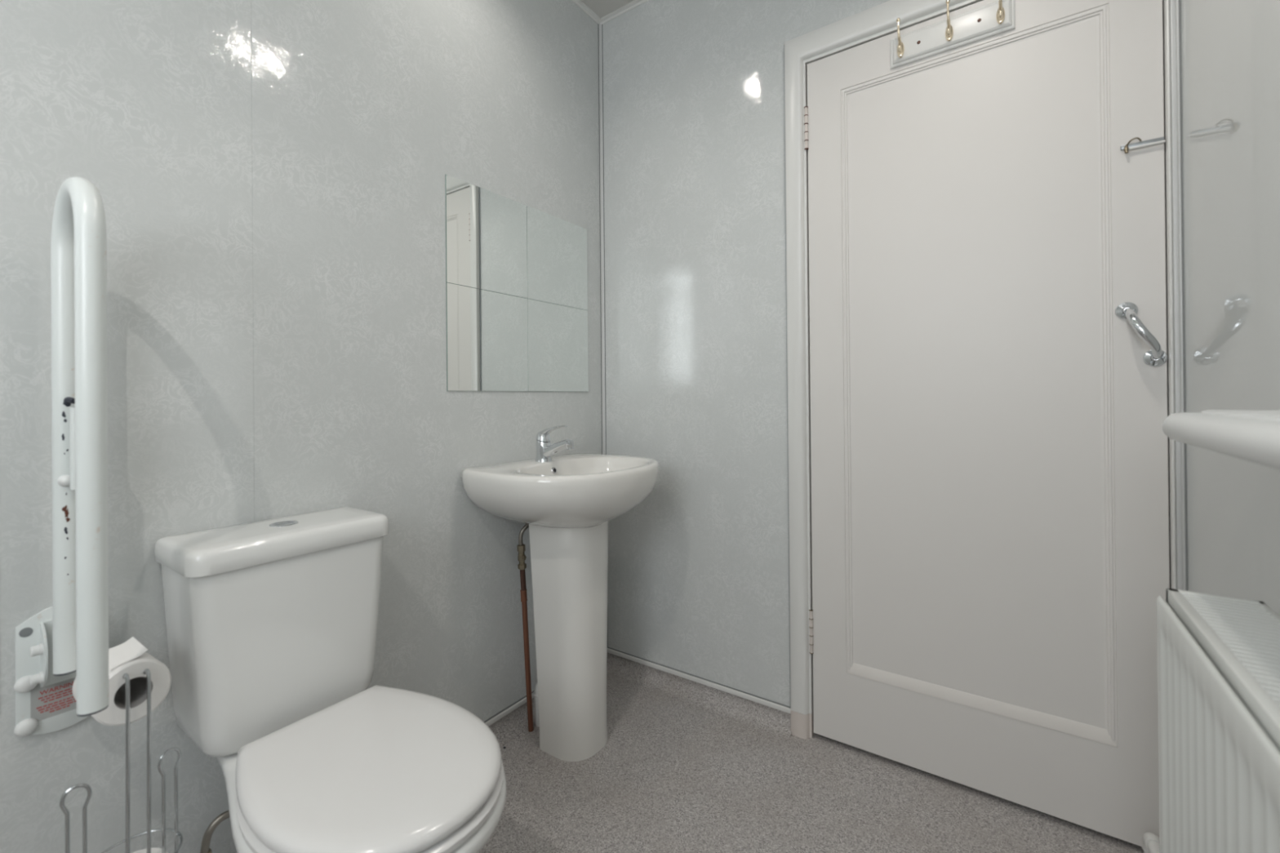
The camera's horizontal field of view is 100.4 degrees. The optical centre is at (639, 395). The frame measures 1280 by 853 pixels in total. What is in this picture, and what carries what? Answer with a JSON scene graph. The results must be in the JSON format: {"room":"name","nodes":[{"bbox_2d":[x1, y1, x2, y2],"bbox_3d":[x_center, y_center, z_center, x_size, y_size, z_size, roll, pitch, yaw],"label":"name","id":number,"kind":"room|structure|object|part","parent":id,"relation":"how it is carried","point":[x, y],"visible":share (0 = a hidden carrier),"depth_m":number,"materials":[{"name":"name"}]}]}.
{"room":"bathroom","nodes":[
{"label":"bathroom","id":0,"kind":"room"},
{"bbox_2d":[0,0,601,852],"bbox_3d":[-0.965,-0.198,0.919,0.100,2.435,2.950,-1,0,35],"label":"wall","id":1,"kind":"structure","parent":0,"point":[268,175],"depth_m":1.11,"materials":[{"name":"laminate"}]},
{"bbox_2d":[13,177,108,736],"bbox_3d":[-0.839,0.110,0.795,0.241,0.854,0.103,-1,0,35],"label":"support rail","id":2,"kind":"object","parent":1,"relation":"attached to","point":[68,640],"visible":0.95,"depth_m":0.74,"materials":[{"name":"white metal"}]},
{"bbox_3d":[-0.933,0.436,0.862,0.005,0.202,0.100,-1,0,35],"label":"wall plate","id":3,"kind":"part","parent":2,"relation":"part of","materials":[{"name":"white metal"}]},
{"bbox_3d":[-0.879,0.130,0.816,0.019,0.019,0.016,0,0,-14],"label":"pivot knob","id":4,"kind":"part","parent":2,"relation":"part of","materials":[{"name":"white plastic"}]},
{"bbox_2d":[444,174,527,298],"bbox_3d":[-0.446,-0.459,1.581,0.004,0.297,0.297,-1,0,35],"label":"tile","id":5,"kind":"structure","parent":1,"relation":"attached to","point":[486,250],"depth_m":1.56,"materials":[{"name":"clear glass"}]},
{"bbox_2d":[445,282,528,391],"bbox_3d":[-0.444,-0.162,1.579,0.004,0.297,0.297,-1,0,35],"label":"tile","id":6,"kind":"structure","parent":1,"relation":"attached to","point":[486,331],"depth_m":1.56,"materials":[{"name":"clear glass"}]},
{"bbox_2d":[484,693,533,726],"bbox_3d":[-0.912,0.960,0.883,0.007,0.014,2.746,-1,0,35],"label":"trim","id":7,"kind":"structure","parent":1,"relation":"attached to","point":[522,701],"depth_m":1.61,"materials":[{"name":"white paint"}]},
{"bbox_2d":[526,205,587,310],"bbox_3d":[-0.277,-0.459,1.825,0.004,0.297,0.297,-1,0,35],"label":"tile","id":8,"kind":"structure","parent":1,"relation":"attached to","point":[557,247],"depth_m":1.81,"materials":[{"name":"clear glass"}]},
{"bbox_2d":[527,298,588,391],"bbox_3d":[-0.275,-0.162,1.823,0.004,0.297,0.297,-1,0,35],"label":"tile","id":9,"kind":"structure","parent":1,"relation":"attached to","point":[557,335],"depth_m":1.81,"materials":[{"name":"clear glass"}]},
{"bbox_2d":[572,0,600,24],"bbox_3d":[-0.929,-1.409,0.890,0.014,0.014,2.750,-1,0,35],"label":"trim","id":10,"kind":"structure","parent":1,"relation":"attached to","point":[580,3],"depth_m":1.96,"materials":[{"name":"white paint"}]},
{"bbox_2d":[598,23,608,646],"bbox_3d":[-0.140,-0.222,2.014,0.010,2.371,0.010,-1,0,35],"label":"trim","id":11,"kind":"structure","parent":1,"relation":"attached to","point":[599,24],"depth_m":2.02,"materials":[{"name":"grey plastic"}]},
{"bbox_2d":[581,0,635,17],"bbox_3d":[-0.279,-1.453,0.452,1.782,0.060,2.970,-1,0,35],"label":"ceiling","id":12,"kind":"structure","parent":0,"point":[602,8],"depth_m":1.94,"materials":[{"name":"white paint"}]},
{"bbox_2d":[602,0,889,706],"bbox_3d":[0.535,-0.209,1.625,1.762,2.435,0.120,-1,0,35],"label":"wall","id":13,"kind":"structure","parent":0,"point":[695,328],"depth_m":1.78,"materials":[{"name":"laminate"}]},
{"bbox_2d":[600,0,648,24],"bbox_3d":[0.487,-1.419,1.574,1.562,0.014,0.014,-1,0,35],"label":"trim","id":14,"kind":"structure","parent":13,"relation":"attached to","point":[635,3],"depth_m":1.96,"materials":[{"name":"white paint"}]},
{"bbox_2d":[484,646,791,722],"bbox_3d":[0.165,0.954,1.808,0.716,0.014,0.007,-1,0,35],"label":"trim","id":15,"kind":"structure","parent":13,"relation":"attached to","point":[779,707],"depth_m":1.77,"materials":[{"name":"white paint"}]},
{"bbox_2d":[783,44,791,708],"bbox_3d":[0.448,-0.060,1.611,0.007,2.007,0.004,-1,0,35],"label":"trim","id":16,"kind":"structure","parent":13,"relation":"attached to","point":[784,45],"depth_m":1.61,"materials":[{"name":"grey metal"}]},
{"bbox_2d":[791,710,814,738],"bbox_3d":[0.487,0.973,1.595,0.058,0.072,0.051,-1,0,35],"label":"trim","id":17,"kind":"structure","parent":13,"relation":"attached to","point":[802,725],"depth_m":1.57,"materials":[{"name":"beige paint"}]},
{"bbox_2d":[784,0,982,714],"bbox_3d":[0.796,-0.065,1.378,0.830,1.998,0.050,-1,0,35],"label":"trim","id":18,"kind":"structure","parent":13,"relation":"attached to","point":[878,21],"depth_m":1.57,"materials":[{"name":"white paint"}]},
{"bbox_2d":[804,0,1169,846],"bbox_3d":[0.803,0.002,1.348,0.772,1.976,0.107,-1,0,35],"label":"door","id":19,"kind":"structure","parent":13,"relation":"in","point":[990,558],"depth_m":1.32,"materials":[{"name":"white paint"}]},
{"bbox_2d":[889,0,1014,69],"bbox_3d":[0.779,-0.938,1.348,0.276,0.100,0.054,-1,0,35],"label":"coat rack","id":20,"kind":"object","parent":19,"relation":"attached to","point":[996,18],"visible":1,"depth_m":1.35,"materials":[{"name":"white paint"}]},
{"bbox_3d":[0.827,-0.045,1.368,0.581,1.664,0.012,-1,0,35],"label":"panel","id":21,"kind":"part","parent":19,"relation":"part of","materials":[{"name":"white paint"}]},
{"bbox_3d":[0.821,-0.045,1.360,0.581,1.664,0.008,-1,0,35],"label":"panel moulding","id":22,"kind":"part","parent":19,"relation":"part of","materials":[{"name":"white paint"}]},
{"bbox_3d":[1.077,-0.547,1.165,0.030,0.029,0.013,-1,0,35],"label":"bolt knob","id":23,"kind":"part","parent":19,"relation":"part of","materials":[{"name":"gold metal"}]},
{"bbox_3d":[1.094,-0.549,1.162,0.070,0.010,0.004,-1,0,35],"label":"bolt plate","id":24,"kind":"part","parent":19,"relation":"part of","materials":[{"name":"grey metal"}]},
{"bbox_3d":[1.075,-0.135,1.138,0.058,0.116,0.070,-1,0,35],"label":"pull handle","id":25,"kind":"part","parent":19,"relation":"part of","materials":[{"name":"silver metal"}]},
{"bbox_3d":[1.094,-0.542,1.155,0.063,0.006,0.006,-1,0,35],"label":"bolt rod","id":26,"kind":"part","parent":19,"relation":"part of","materials":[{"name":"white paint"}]},
{"bbox_2d":[478,652,1143,852],"bbox_3d":[-0.206,1.015,0.518,1.782,0.112,3.150,-1,0,35],"label":"floor","id":27,"kind":"structure","parent":0,"point":[683,766],"depth_m":1.35,"materials":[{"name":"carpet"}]},
{"bbox_2d":[59,668,182,852],"bbox_3d":[-0.771,0.714,0.807,0.148,0.604,0.147,-1,0,35],"label":"stand","id":28,"kind":"object","parent":27,"relation":"on","point":[146,671],"visible":0.91,"depth_m":0.80,"materials":[{"name":"silver metal"}]},
{"bbox_2d":[72,636,171,725],"bbox_3d":[-0.806,0.444,0.831,0.098,0.100,0.091,-1,0,32],"label":"toilet roll","id":29,"kind":"object","parent":28,"relation":"hanging from","point":[131,657],"visible":0.73,"depth_m":0.82,"materials":[{"name":"white paper"}]},
{"bbox_3d":[-0.793,0.713,0.811,0.108,0.601,0.009,-1,0,35],"label":"rod","id":30,"kind":"part","parent":28,"relation":"part of","materials":[{"name":"silver metal"}]},
{"bbox_3d":[-0.780,0.714,0.830,0.108,0.598,0.009,-1,0,35],"label":"rod","id":31,"kind":"part","parent":28,"relation":"part of","materials":[{"name":"silver metal"}]},
{"bbox_2d":[131,847,168,852],"bbox_3d":[-0.772,0.767,0.805,0.091,0.100,0.091,-1,0,35],"label":"toilet roll","id":32,"kind":"object","parent":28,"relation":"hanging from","point":[154,850],"visible":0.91,"depth_m":0.84,"materials":[{"name":"white paper"}]},
{"bbox_2d":[154,506,506,852],"bbox_3d":[-0.504,0.631,0.909,0.647,0.769,0.349,-1,0,35],"label":"toilet","id":33,"kind":"object","parent":27,"relation":"on","point":[272,624],"visible":1,"depth_m":0.90,"materials":[{"name":"white ceramic"}]},
{"bbox_2d":[200,809,229,852],"bbox_3d":[-0.733,0.876,0.941,0.022,0.283,0.077,-1,0,35],"label":"supply hose","id":34,"kind":"object","parent":33,"relation":"attached to","point":[205,846],"visible":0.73,"depth_m":0.92,"materials":[{"name":"silver metal"}]},
{"bbox_3d":[-0.695,0.273,1.041,0.190,0.044,0.343,-1,0,35],"label":"cistern lid","id":35,"kind":"part","parent":33,"relation":"part of","materials":[{"name":"white ceramic"}]},
{"bbox_3d":[-0.418,0.582,0.850,0.426,0.028,0.334,-1,0,35],"label":"lid","id":36,"kind":"part","parent":33,"relation":"part of","materials":[{"name":"white plastic"}]},
{"bbox_3d":[-0.416,0.607,0.849,0.428,0.018,0.339,-1,0,35],"label":"seat","id":37,"kind":"part","parent":33,"relation":"part of","materials":[{"name":"white plastic"}]},
{"bbox_2d":[516,524,533,731],"bbox_3d":[-0.337,0.692,1.608,0.032,0.649,0.065,-1,0,44],"label":"supply pipe","id":38,"kind":"object","parent":27,"relation":"on","point":[521,547],"visible":0.88,"depth_m":1.60,"materials":[{"name":"orange metal"}]},
{"bbox_2d":[533,683,539,726],"bbox_3d":[-0.309,0.952,1.657,0.046,0.128,0.046,-1,0,35],"label":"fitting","id":39,"kind":"object","parent":27,"relation":"on","point":[535,691],"visible":0.28,"depth_m":1.64,"materials":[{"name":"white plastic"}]},
{"bbox_2d":[461,453,659,761],"bbox_3d":[-0.183,0.607,1.560,0.440,0.816,0.550,-1,0,35],"label":"washbasin","id":40,"kind":"object","parent":27,"relation":"on","point":[567,502],"visible":1,"depth_m":1.49,"materials":[{"name":"white ceramic"}]},
{"bbox_2d":[535,425,573,462],"bbox_3d":[-0.258,0.144,1.610,0.145,0.112,0.050,-1,0,35],"label":"mixer tap","id":41,"kind":"object","parent":40,"relation":"on","point":[545,451],"visible":1,"depth_m":1.61,"materials":[{"name":"silver metal"}]},
{"bbox_3d":[-0.267,0.114,1.616,0.117,0.052,0.044,-1,0,35],"label":"lever","id":42,"kind":"part","parent":41,"relation":"part of","materials":[{"name":"silver metal"}]},
{"bbox_3d":[-0.252,0.161,1.606,0.109,0.066,0.037,-1,0,35],"label":"spout","id":43,"kind":"part","parent":41,"relation":"part of","materials":[{"name":"silver metal"}]},
{"bbox_2d":[461,453,659,528],"bbox_3d":[-0.186,0.284,1.561,0.440,0.171,0.550,-1,0,35],"label":"basin","id":44,"kind":"object","parent":40,"relation":"in","point":[573,490],"depth_m":1.39,"materials":[{"name":"white ceramic"}]},
{"bbox_2d":[1142,831,1159,852],"bbox_3d":[0.916,0.934,0.894,0.029,0.138,0.569,-1,0,35],"label":"pipe","id":45,"kind":"object","parent":27,"relation":"on","point":[1150,841],"visible":0.82,"depth_m":1.09,"materials":[{"name":"white paint"}]},
{"bbox_2d":[1181,0,1279,614],"bbox_3d":[0.416,-0.214,-0.025,0.120,2.435,2.970,-1,0,35],"label":"wall","id":46,"kind":"structure","parent":0,"point":[1230,49],"depth_m":0.86,"materials":[{"name":"laminate"}]},
{"bbox_2d":[1162,0,1176,589],"bbox_3d":[1.137,0.004,1.144,0.005,1.994,0.048,-1,0,35],"label":"trim","id":47,"kind":"structure","parent":46,"relation":"attached to","point":[1166,3],"depth_m":1.13,"materials":[{"name":"white paint"}]},
{"bbox_2d":[1169,0,1188,591],"bbox_3d":[1.129,-0.213,1.121,0.012,2.430,0.034,-1,0,35],"label":"trim","id":48,"kind":"structure","parent":46,"relation":"attached to","point":[1174,4],"depth_m":1.11,"materials":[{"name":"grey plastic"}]},
{"bbox_2d":[1156,588,1279,852],"bbox_3d":[0.557,0.568,0.384,0.128,0.593,0.820,-1,0,35],"label":"radiator","id":49,"kind":"object","parent":46,"relation":"attached to","point":[1219,656],"visible":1,"depth_m":0.58,"materials":[{"name":"white metal"}]},
{"bbox_3d":[0.548,0.282,0.390,0.094,0.022,0.820,-1,0,35],"label":"grille frame","id":50,"kind":"part","parent":49,"relation":"part of","materials":[{"name":"white metal"}]},
{"bbox_2d":[1161,409,1279,470],"bbox_3d":[0.555,0.041,0.387,0.125,0.044,0.825,-1,0,35],"label":"wall shelf","id":51,"kind":"object","parent":46,"relation":"attached to","point":[1253,436],"visible":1,"depth_m":0.54,"materials":[{"name":"white ceramic"}]}
]}

